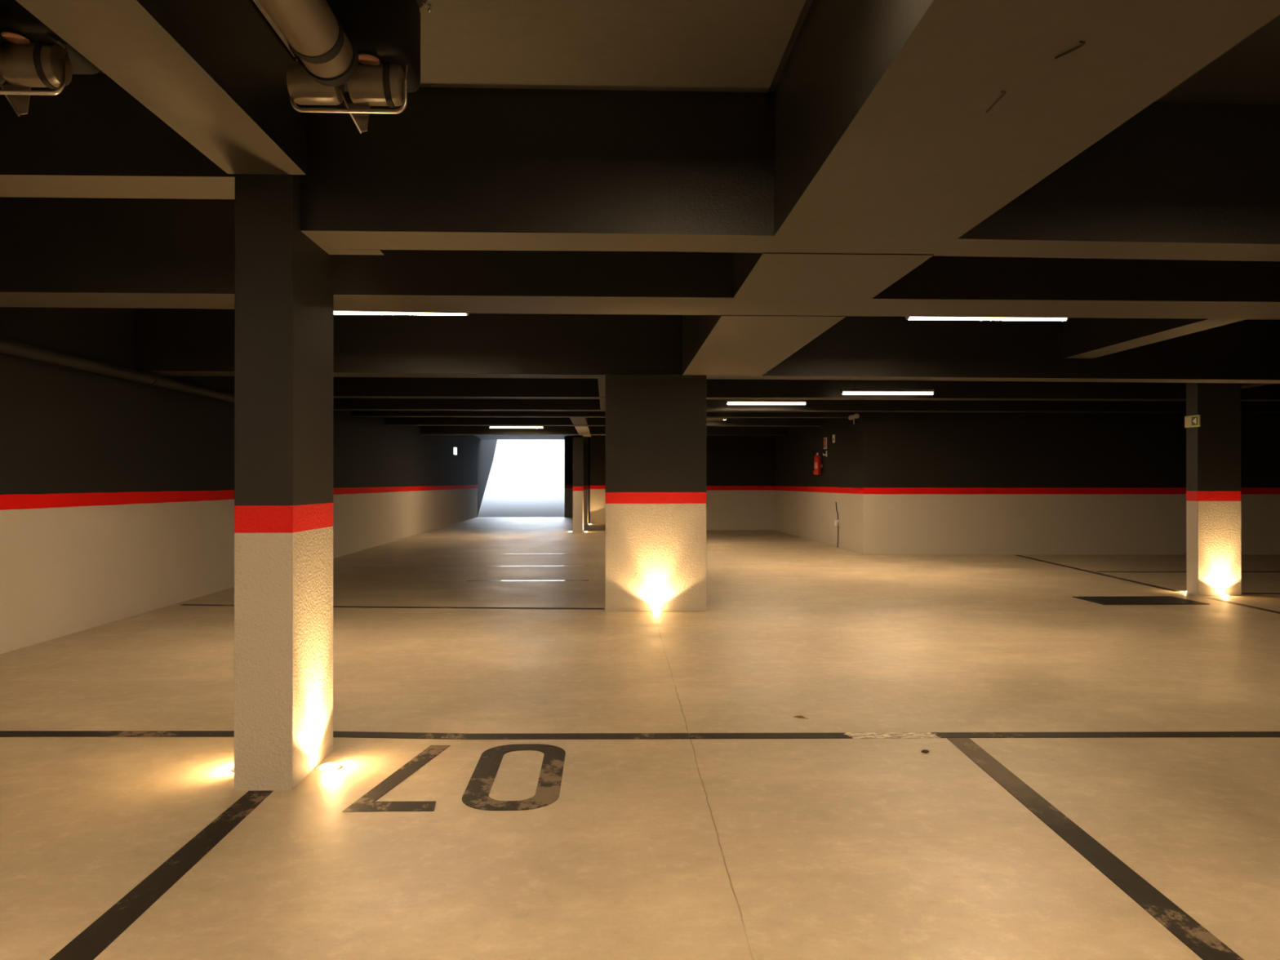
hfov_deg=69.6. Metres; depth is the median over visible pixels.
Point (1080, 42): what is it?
wire
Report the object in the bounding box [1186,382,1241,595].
pillar
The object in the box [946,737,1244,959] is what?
parking line
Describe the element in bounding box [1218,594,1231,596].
uplight
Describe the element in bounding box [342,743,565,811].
painted number
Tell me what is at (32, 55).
pipe
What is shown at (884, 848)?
floor
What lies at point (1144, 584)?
parking line
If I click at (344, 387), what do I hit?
ceiling beam
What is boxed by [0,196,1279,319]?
ceiling beam
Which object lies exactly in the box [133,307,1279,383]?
ceiling beam
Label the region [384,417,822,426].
ceiling beam
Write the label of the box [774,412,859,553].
wall
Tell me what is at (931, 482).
wall
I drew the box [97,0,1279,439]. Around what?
ceiling
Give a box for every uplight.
[315,762,342,772]
[651,610,662,613]
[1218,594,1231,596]
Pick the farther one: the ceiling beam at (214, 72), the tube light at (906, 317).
the tube light at (906, 317)
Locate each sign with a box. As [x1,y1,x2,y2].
[453,446,457,455]
[823,437,826,448]
[1184,414,1199,427]
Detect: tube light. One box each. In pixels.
[333,311,468,315]
[488,426,543,428]
[706,417,726,420]
[726,400,806,404]
[840,380,933,395]
[905,316,1068,320]
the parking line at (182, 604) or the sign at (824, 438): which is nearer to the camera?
the parking line at (182, 604)
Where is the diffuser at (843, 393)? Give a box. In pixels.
[842,391,933,395]
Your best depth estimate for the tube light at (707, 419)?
17.43 m
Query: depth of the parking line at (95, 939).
2.73 m
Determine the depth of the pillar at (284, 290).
3.60 m
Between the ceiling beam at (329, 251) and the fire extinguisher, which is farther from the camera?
the fire extinguisher
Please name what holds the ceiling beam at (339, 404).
attached to the ceiling
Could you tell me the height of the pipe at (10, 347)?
0.122 m
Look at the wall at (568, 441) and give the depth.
31.98 m
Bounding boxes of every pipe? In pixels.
[0,0,100,116]
[0,337,234,402]
[257,0,431,133]
[834,502,839,547]
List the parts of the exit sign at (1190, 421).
figure panel, green panel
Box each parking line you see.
[0,730,1279,739]
[49,790,273,959]
[179,604,604,608]
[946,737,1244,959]
[1015,555,1181,591]
[1097,571,1279,572]
[1208,598,1279,613]
[1241,592,1279,594]
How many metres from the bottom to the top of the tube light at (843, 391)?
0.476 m
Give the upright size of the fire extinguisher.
0.472 m
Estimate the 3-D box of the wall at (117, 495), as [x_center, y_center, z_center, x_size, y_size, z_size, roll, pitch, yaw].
[-4.900,-0.161,13.450,0.200,2.800,37.251,0,0,-3]
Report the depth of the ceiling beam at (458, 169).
3.75 m
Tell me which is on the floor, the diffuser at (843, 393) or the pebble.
the pebble
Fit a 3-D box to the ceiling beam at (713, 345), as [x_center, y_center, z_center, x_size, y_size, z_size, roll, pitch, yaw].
[0.818,-1.282,7.120,0.770,0.594,3.120,0,0,-2]
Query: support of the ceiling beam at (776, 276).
attached to the ceiling
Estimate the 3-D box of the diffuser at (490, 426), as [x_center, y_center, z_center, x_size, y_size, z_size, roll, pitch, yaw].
[-2.754,-1.175,20.514,1.176,0.032,0.060,0,0,-2]
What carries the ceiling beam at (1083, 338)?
attached to the ceiling
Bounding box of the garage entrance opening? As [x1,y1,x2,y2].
[477,440,564,516]
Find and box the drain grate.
[1072,595,1208,604]
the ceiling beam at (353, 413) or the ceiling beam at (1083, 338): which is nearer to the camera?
the ceiling beam at (1083, 338)
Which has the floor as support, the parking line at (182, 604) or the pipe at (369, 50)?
the parking line at (182, 604)
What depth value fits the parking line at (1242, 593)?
9.98 m
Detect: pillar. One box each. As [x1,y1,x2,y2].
[234,173,333,791]
[573,435,583,533]
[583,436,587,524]
[605,373,706,611]
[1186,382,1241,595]
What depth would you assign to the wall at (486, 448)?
36.05 m
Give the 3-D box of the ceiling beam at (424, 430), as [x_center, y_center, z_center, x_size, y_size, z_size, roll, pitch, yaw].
[-0.819,-1.302,21.738,8.600,0.470,0.300,0,0,-2]
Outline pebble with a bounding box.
[920,749,928,753]
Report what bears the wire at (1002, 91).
attached to the ceiling beam at (883, 128)
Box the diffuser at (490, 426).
[489,426,542,427]
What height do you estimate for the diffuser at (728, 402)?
0.032 m
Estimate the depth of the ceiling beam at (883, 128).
2.50 m
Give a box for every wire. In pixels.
[986,90,1005,113]
[1054,40,1085,59]
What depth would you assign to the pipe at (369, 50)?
2.78 m
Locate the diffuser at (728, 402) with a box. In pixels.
[727,401,805,404]
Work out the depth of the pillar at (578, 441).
22.08 m
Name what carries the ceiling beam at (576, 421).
attached to the ceiling
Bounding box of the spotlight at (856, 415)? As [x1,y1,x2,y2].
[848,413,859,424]
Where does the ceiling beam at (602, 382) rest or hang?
attached to the ceiling
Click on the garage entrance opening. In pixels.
(526, 478)
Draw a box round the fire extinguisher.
[811,450,822,474]
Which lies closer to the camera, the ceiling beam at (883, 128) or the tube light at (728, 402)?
the ceiling beam at (883, 128)
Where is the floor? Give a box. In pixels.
[0,516,1279,959]
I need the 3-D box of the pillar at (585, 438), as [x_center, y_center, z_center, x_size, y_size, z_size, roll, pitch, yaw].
[-1.618,-0.123,26.483,0.240,2.800,0.450,0,0,-2]
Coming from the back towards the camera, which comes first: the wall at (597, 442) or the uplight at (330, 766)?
the wall at (597, 442)
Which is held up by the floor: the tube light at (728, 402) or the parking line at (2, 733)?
the parking line at (2, 733)
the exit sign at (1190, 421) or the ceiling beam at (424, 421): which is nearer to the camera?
the exit sign at (1190, 421)
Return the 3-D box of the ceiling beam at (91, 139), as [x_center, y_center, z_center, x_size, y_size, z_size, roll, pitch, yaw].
[-2.940,-1.389,3.713,2.703,0.400,0.305,0,0,-2]
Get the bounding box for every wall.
[0,306,477,653]
[477,436,497,515]
[564,436,590,517]
[590,435,605,523]
[706,435,774,529]
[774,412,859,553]
[859,412,1279,555]
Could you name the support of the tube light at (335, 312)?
hanging from the ceiling
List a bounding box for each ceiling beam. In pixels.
[0,73,235,199]
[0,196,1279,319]
[15,0,306,174]
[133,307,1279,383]
[300,87,1279,261]
[324,249,384,254]
[333,377,1279,401]
[333,398,1279,413]
[351,410,853,417]
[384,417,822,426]
[420,425,787,435]
[569,417,591,436]
[597,378,605,409]
[681,315,846,376]
[733,252,933,299]
[773,0,1279,239]
[1062,317,1245,359]
[1240,382,1272,388]
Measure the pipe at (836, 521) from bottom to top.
0.838 m
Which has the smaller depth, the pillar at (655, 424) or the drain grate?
the pillar at (655, 424)
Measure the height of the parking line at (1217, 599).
0.002 m
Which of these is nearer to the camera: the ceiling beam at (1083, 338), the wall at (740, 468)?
the ceiling beam at (1083, 338)
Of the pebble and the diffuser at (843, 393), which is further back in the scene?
the diffuser at (843, 393)
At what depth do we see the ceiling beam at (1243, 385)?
11.34 m
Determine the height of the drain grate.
0.006 m
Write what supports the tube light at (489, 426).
hanging from the ceiling
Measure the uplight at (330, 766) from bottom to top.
0.018 m
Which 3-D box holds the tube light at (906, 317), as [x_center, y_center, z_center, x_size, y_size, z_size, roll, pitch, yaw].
[2.566,-1.419,6.806,1.200,0.476,0.072,0,0,-2]
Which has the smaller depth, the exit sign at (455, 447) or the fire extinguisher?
the fire extinguisher
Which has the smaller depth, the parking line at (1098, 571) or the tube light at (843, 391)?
the tube light at (843, 391)
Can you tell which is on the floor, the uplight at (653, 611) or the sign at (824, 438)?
the uplight at (653, 611)

